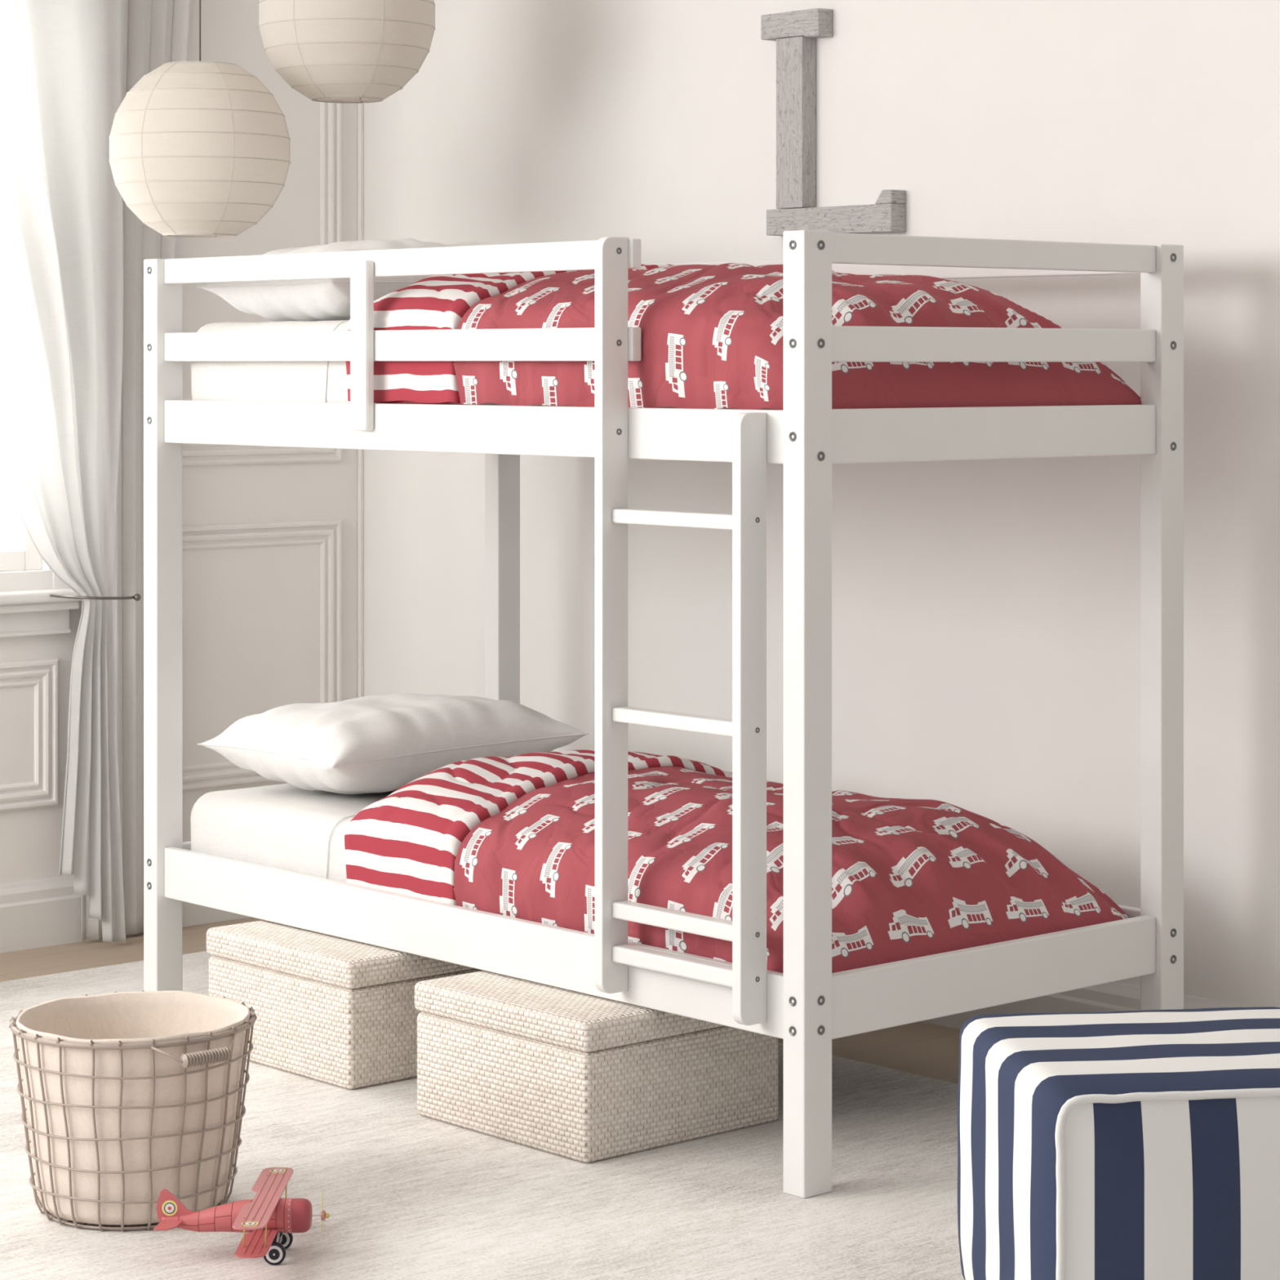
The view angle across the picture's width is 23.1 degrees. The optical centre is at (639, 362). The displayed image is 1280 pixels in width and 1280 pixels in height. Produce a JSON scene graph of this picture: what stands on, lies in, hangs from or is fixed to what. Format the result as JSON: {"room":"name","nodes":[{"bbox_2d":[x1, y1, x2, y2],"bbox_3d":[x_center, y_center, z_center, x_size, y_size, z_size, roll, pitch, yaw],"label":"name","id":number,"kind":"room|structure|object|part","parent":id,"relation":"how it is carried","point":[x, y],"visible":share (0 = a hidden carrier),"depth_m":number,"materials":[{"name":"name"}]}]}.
{"room":"bedroom","nodes":[
{"label":"bedroom","id":0,"kind":"room"},
{"bbox_2d":[0,0,357,884],"bbox_3d":[-2.789,-0.006,6.143,5.699,2.726,0.160,0,0,-42],"label":"wall","id":1,"kind":"structure","parent":0,"point":[251,615],"depth_m":7.66,"materials":[{"name":"white paint"}]},
{"bbox_2d":[0,657,58,811],"bbox_3d":[-1.820,0.863,6.895,1.246,0.344,0.014,0,0,-42],"label":"trim","id":2,"kind":"structure","parent":1,"relation":"attached to","point":[42,673],"depth_m":7.28,"materials":[{"name":"white paint"}]},
{"bbox_2d":[0,504,81,637],"bbox_3d":[-1.848,-0.193,6.888,1.395,1.652,0.137,0,0,-42],"label":"window","id":3,"kind":"structure","parent":1,"relation":"in","point":[27,607],"depth_m":7.26,"materials":[{"name":"white paint"}]},
{"bbox_3d":[-1.852,-0.244,6.915,1.355,1.550,0.091,0,0,-42],"label":"frame","id":4,"kind":"part","parent":3,"relation":"part of","materials":[{"name":"white paint"}]},
{"bbox_3d":[-1.833,0.530,6.871,1.395,0.091,0.092,0,0,-42],"label":"sill","id":5,"kind":"part","parent":3,"relation":"part of","materials":[{"name":"white paint"}]},
{"bbox_2d":[0,0,125,942],"bbox_3d":[-1.549,0.089,6.970,0.946,2.517,0.086,0,0,-42],"label":"curtain","id":6,"kind":"object","parent":1,"relation":"hanging from","point":[61,204],"visible":1,"depth_m":7.18,"materials":[{"name":"white fabric"}]},
{"bbox_2d":[49,593,141,600],"bbox_3d":[-1.288,0.539,7.206,0.258,0.026,0.118,0,0,17],"label":"tieback","id":7,"kind":"object","parent":1,"relation":"attached to","point":[136,597],"visible":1,"depth_m":7.17,"materials":[{"name":"silver metal"}]},
{"bbox_2d":[0,875,252,952],"bbox_3d":[-2.700,1.280,6.103,5.379,0.153,0.018,0,0,-42],"label":"baseboard","id":8,"kind":"structure","parent":1,"relation":"attached to","point":[37,913],"depth_m":7.28,"materials":[{"name":"white paint"}]},
{"bbox_2d":[81,0,193,941],"bbox_3d":[-1.179,0.090,7.410,0.330,2.518,0.040,0,0,-42],"label":"curtain","id":9,"kind":"object","parent":1,"relation":"hanging from","point":[156,33],"visible":0.3,"depth_m":7.39,"materials":[{"name":"beige fabric"}]},
{"bbox_2d":[182,519,342,791],"bbox_3d":[-1.006,0.714,7.624,0.693,0.640,0.014,0,0,-42],"label":"trim","id":10,"kind":"structure","parent":1,"relation":"attached to","point":[327,533],"depth_m":7.77,"materials":[{"name":"white paint"}]},
{"bbox_2d":[182,102,342,466],"bbox_3d":[-1.006,-0.424,7.624,0.693,1.350,0.014,0,0,-42],"label":"trim","id":11,"kind":"structure","parent":1,"relation":"attached to","point":[331,113],"depth_m":7.82,"materials":[{"name":"white paint"}]},
{"bbox_2d":[0,917,960,1084],"bbox_3d":[-0.385,1.407,3.535,5.800,0.100,7.400,0,0,-42],"label":"floor","id":12,"kind":"structure","parent":0,"point":[920,1048],"depth_m":6.39,"materials":[{"name":"brown wood"}]},
{"bbox_2d":[0,951,964,1279],"bbox_3d":[-0.450,1.353,4.571,3.287,0.006,4.630,0,0,-42],"label":"rug","id":13,"kind":"object","parent":12,"relation":"on","point":[408,1194],"visible":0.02,"depth_m":5.05,"materials":[{"name":"carpet"}]},
{"bbox_2d":[8,990,257,1231],"bbox_3d":[-0.809,1.195,5.008,0.393,0.309,0.394,0,0,0],"label":"wire basket","id":14,"kind":"object","parent":13,"relation":"on","point":[131,1097],"visible":0.94,"depth_m":4.87,"materials":[{"name":"fabric"}]},
{"bbox_2d":[153,1167,329,1265],"bbox_3d":[-0.580,1.300,4.720,0.277,0.102,0.283,0,0,-38],"label":"plane","id":15,"kind":"object","parent":13,"relation":"on","point":[269,1220],"visible":1,"depth_m":4.71,"materials":[{"name":"pink metal"}]},
{"bbox_3d":[-0.479,1.268,4.729,0.001,0.032,0.008,0,0,1],"label":"blade","id":16,"kind":"part","parent":15,"relation":"part of","materials":[{"name":"beige wood"}]},
{"bbox_3d":[-0.479,1.302,4.729,0.001,0.023,0.008,0,0,1],"label":"blade","id":17,"kind":"part","parent":15,"relation":"part of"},
{"bbox_2d":[206,920,483,1089],"bbox_3d":[-0.524,1.230,6.132,0.466,0.240,0.478,0,0,-42],"label":"storage box","id":18,"kind":"object","parent":13,"relation":"on","point":[342,1012],"visible":0.49,"depth_m":5.90,"materials":[{"name":"wicker"}]},
{"bbox_3d":[-0.524,1.137,6.132,0.466,0.054,0.478,0,0,-42],"label":"lid","id":19,"kind":"part","parent":18,"relation":"part of","materials":[{"name":"wicker"}]},
{"bbox_2d":[414,970,777,1163],"bbox_3d":[-0.077,1.230,5.598,0.466,0.240,0.478,0,0,-42],"label":"storage box","id":20,"kind":"object","parent":13,"relation":"on","point":[584,1077],"visible":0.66,"depth_m":5.42,"materials":[{"name":"wicker"}]},
{"bbox_3d":[-0.077,1.137,5.598,0.466,0.054,0.478,0,0,-42],"label":"lid","id":21,"kind":"part","parent":20,"relation":"part of","materials":[{"name":"wicker"}]},
{"bbox_2d":[143,230,1183,1198],"bbox_3d":[-0.035,0.571,6.091,1.017,1.572,1.944,0,0,-42],"label":"bunk bed","id":22,"kind":"object","parent":13,"relation":"on","point":[807,1006],"visible":0.96,"depth_m":5.51,"materials":[{"name":"white paint"}]},
{"bbox_3d":[-0.990,0.569,6.507,0.065,1.564,0.050,0,0,-42],"label":"post","id":23,"kind":"part","parent":22,"relation":"part of","materials":[{"name":"white paint"}]},
{"bbox_3d":[-0.652,1.055,6.811,0.845,0.103,0.024,0,0,-42],"label":"rail","id":24,"kind":"part","parent":22,"relation":"part of","materials":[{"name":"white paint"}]},
{"bbox_3d":[-0.652,-0.187,6.811,0.845,0.049,0.024,0,0,-42],"label":"rail","id":25,"kind":"part","parent":22,"relation":"part of","materials":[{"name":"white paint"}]},
{"bbox_2d":[190,783,396,882],"bbox_3d":[-0.017,0.992,6.107,0.872,0.206,1.850,0,0,-42],"label":"mattress","id":26,"kind":"object","parent":22,"relation":"on","point":[288,827],"visible":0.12,"depth_m":6.31,"materials":[{"name":"white fabric"}]},
{"bbox_2d":[197,693,588,794],"bbox_3d":[-0.514,0.794,6.549,0.649,0.190,0.496,0,0,-40],"label":"pillow","id":27,"kind":"object","parent":26,"relation":"on","point":[369,744],"visible":0.91,"depth_m":6.39,"materials":[{"name":"white fabric"}]},
{"bbox_2d":[344,750,1128,973],"bbox_3d":[0.169,0.942,5.888,0.884,0.344,1.276,0,0,-42],"label":"duvet","id":28,"kind":"object","parent":26,"relation":"on","point":[512,836],"visible":0.73,"depth_m":5.63,"materials":[{"name":"red fabric"}]},
{"bbox_3d":[-0.490,-0.031,5.944,0.022,0.058,1.455,0,0,-42],"label":"guard rail","id":29,"kind":"part","parent":22,"relation":"part of","materials":[{"name":"white paint"}]},
{"bbox_3d":[-0.490,-0.187,5.944,0.022,0.051,1.455,0,0,-42],"label":"guard rail","id":30,"kind":"part","parent":22,"relation":"part of","materials":[{"name":"white paint"}]},
{"bbox_3d":[-0.361,1.055,5.800,0.022,0.103,1.842,0,0,-42],"label":"rail","id":31,"kind":"part","parent":22,"relation":"part of","materials":[{"name":"white paint"}]},
{"bbox_3d":[-0.361,0.123,5.800,0.022,0.088,1.842,0,0,-42],"label":"rail","id":32,"kind":"part","parent":22,"relation":"part of","materials":[{"name":"white paint"}]},
{"bbox_2d":[191,320,775,409],"bbox_3d":[-0.017,0.020,6.107,0.872,0.206,1.850,0,0,-42],"label":"mattress","id":33,"kind":"object","parent":22,"relation":"on","point":[293,381],"visible":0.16,"depth_m":6.26,"materials":[{"name":"white fabric"}]},
{"bbox_2d":[197,238,498,321],"bbox_3d":[-0.514,-0.159,6.549,0.649,0.190,0.496,0,0,-40],"label":"pillow","id":34,"kind":"object","parent":33,"relation":"on","point":[326,299],"visible":0.23,"depth_m":6.36,"materials":[{"name":"white fabric"}]},
{"bbox_2d":[345,262,1142,409],"bbox_3d":[0.169,-0.030,5.888,0.884,0.344,1.276,0,0,-42],"label":"duvet","id":35,"kind":"object","parent":33,"relation":"on","point":[712,336],"visible":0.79,"depth_m":5.51,"materials":[{"name":"red fabric"}]},
{"bbox_3d":[-0.312,0.572,7.114,0.065,1.570,0.050,0,0,-42],"label":"post","id":36,"kind":"part","parent":22,"relation":"part of","materials":[{"name":"white paint"}]},
{"bbox_3d":[0.273,0.569,5.098,0.065,1.564,0.050,0,0,-42],"label":"post","id":37,"kind":"part","parent":22,"relation":"part of","materials":[{"name":"white paint"}]},
{"bbox_3d":[0.322,-0.187,6.412,0.022,0.049,1.842,0,0,-42],"label":"guard rail","id":38,"kind":"part","parent":22,"relation":"part of","materials":[{"name":"white paint"}]},
{"bbox_3d":[0.612,1.055,5.400,0.845,0.103,0.024,0,0,-42],"label":"rail","id":39,"kind":"part","parent":22,"relation":"part of","materials":[{"name":"white paint"}]},
{"bbox_3d":[0.612,0.122,5.400,0.845,0.090,0.024,0,0,-42],"label":"rail","id":40,"kind":"part","parent":22,"relation":"part of","materials":[{"name":"white paint"}]},
{"bbox_3d":[0.612,-0.030,5.400,0.845,0.059,0.024,0,0,-42],"label":"rail","id":41,"kind":"part","parent":22,"relation":"part of","materials":[{"name":"white paint"}]},
{"bbox_3d":[0.612,-0.187,5.400,0.845,0.049,0.024,0,0,-42],"label":"rail","id":42,"kind":"part","parent":22,"relation":"part of","materials":[{"name":"white paint"}]},
{"bbox_3d":[0.322,1.055,6.412,0.022,0.103,1.842,0,0,-42],"label":"rail","id":43,"kind":"part","parent":22,"relation":"part of","materials":[{"name":"white paint"}]},
{"bbox_3d":[0.950,0.572,5.705,0.065,1.570,0.050,0,0,-42],"label":"post","id":44,"kind":"part","parent":22,"relation":"part of","materials":[{"name":"white paint"}]},
{"bbox_2d":[957,1006,1279,1279],"bbox_3d":[0.740,1.136,4.329,0.527,0.406,0.557,0,0,-9],"label":"pouf","id":45,"kind":"object","parent":13,"relation":"on","point":[1144,1144],"visible":1,"depth_m":4.07,"materials":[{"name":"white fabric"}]},
{"bbox_3d":[0.780,1.140,4.064,0.476,0.374,0.020,0,0,-9],"label":"panel","id":46,"kind":"part","parent":45,"relation":"part of","materials":[{"name":"white fabric"}]},
{"bbox_2d":[363,0,1279,1007],"bbox_3d":[1.733,-0.006,5.276,0.120,2.726,7.167,0,0,-42],"label":"wall","id":47,"kind":"structure","parent":0,"point":[986,613],"depth_m":6.44,"materials":[{"name":"white paint"}]},
{"bbox_2d":[357,102,363,697],"bbox_3d":[-0.704,-0.083,7.896,0.012,2.573,0.012,0,0,-42],"label":"trim","id":48,"kind":"structure","parent":47,"relation":"attached to","point":[360,105],"depth_m":7.89,"materials":[{"name":"white paint"}]},
{"bbox_2d":[760,8,905,235],"bbox_3d":[0.406,-0.509,6.633,0.044,0.480,0.387,0,0,-42],"label":"letter","id":49,"kind":"object","parent":47,"relation":"attached to","point":[795,33],"depth_m":6.68,"materials":[{"name":"grey wood"}]},
{"bbox_3d":[0.334,-0.512,6.714,0.043,0.364,0.081,0,0,-42],"label":"stem","id":50,"kind":"part","parent":49,"relation":"part of","materials":[{"name":"grey wood"}]},
{"bbox_2d":[921,981,1248,1030],"bbox_3d":[1.621,1.280,5.298,0.018,0.153,6.949,0,0,-42],"label":"baseboard","id":51,"kind":"structure","parent":47,"relation":"attached to","point":[1113,996],"depth_m":6.13,"materials":[{"name":"white paint"}]},
{"bbox_3d":[-0.385,-1.419,3.535,5.800,0.100,7.400,0,0,-42],"label":"ceiling","id":52,"kind":"structure","parent":0,"visible":0},
{"bbox_2d":[108,0,290,237],"bbox_3d":[-0.941,-0.819,6.700,0.385,1.100,0.385,0,0,23],"label":"paper lantern","id":53,"kind":"object","parent":52,"relation":"hanging from","point":[199,148],"visible":1,"depth_m":6.56,"materials":[{"name":"white paper"}]},
{"bbox_3d":[-0.941,-0.997,6.700,0.003,0.745,0.004,0,0,-42],"label":"cord","id":54,"kind":"part","parent":53,"relation":"part of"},
{"bbox_2d":[258,0,435,103],"bbox_3d":[-0.640,-0.971,6.850,0.385,0.797,0.385,0,0,28],"label":"paper lantern","id":55,"kind":"object","parent":52,"relation":"hanging from","point":[346,51],"visible":1,"depth_m":6.71,"materials":[{"name":"white paper"}]}
]}

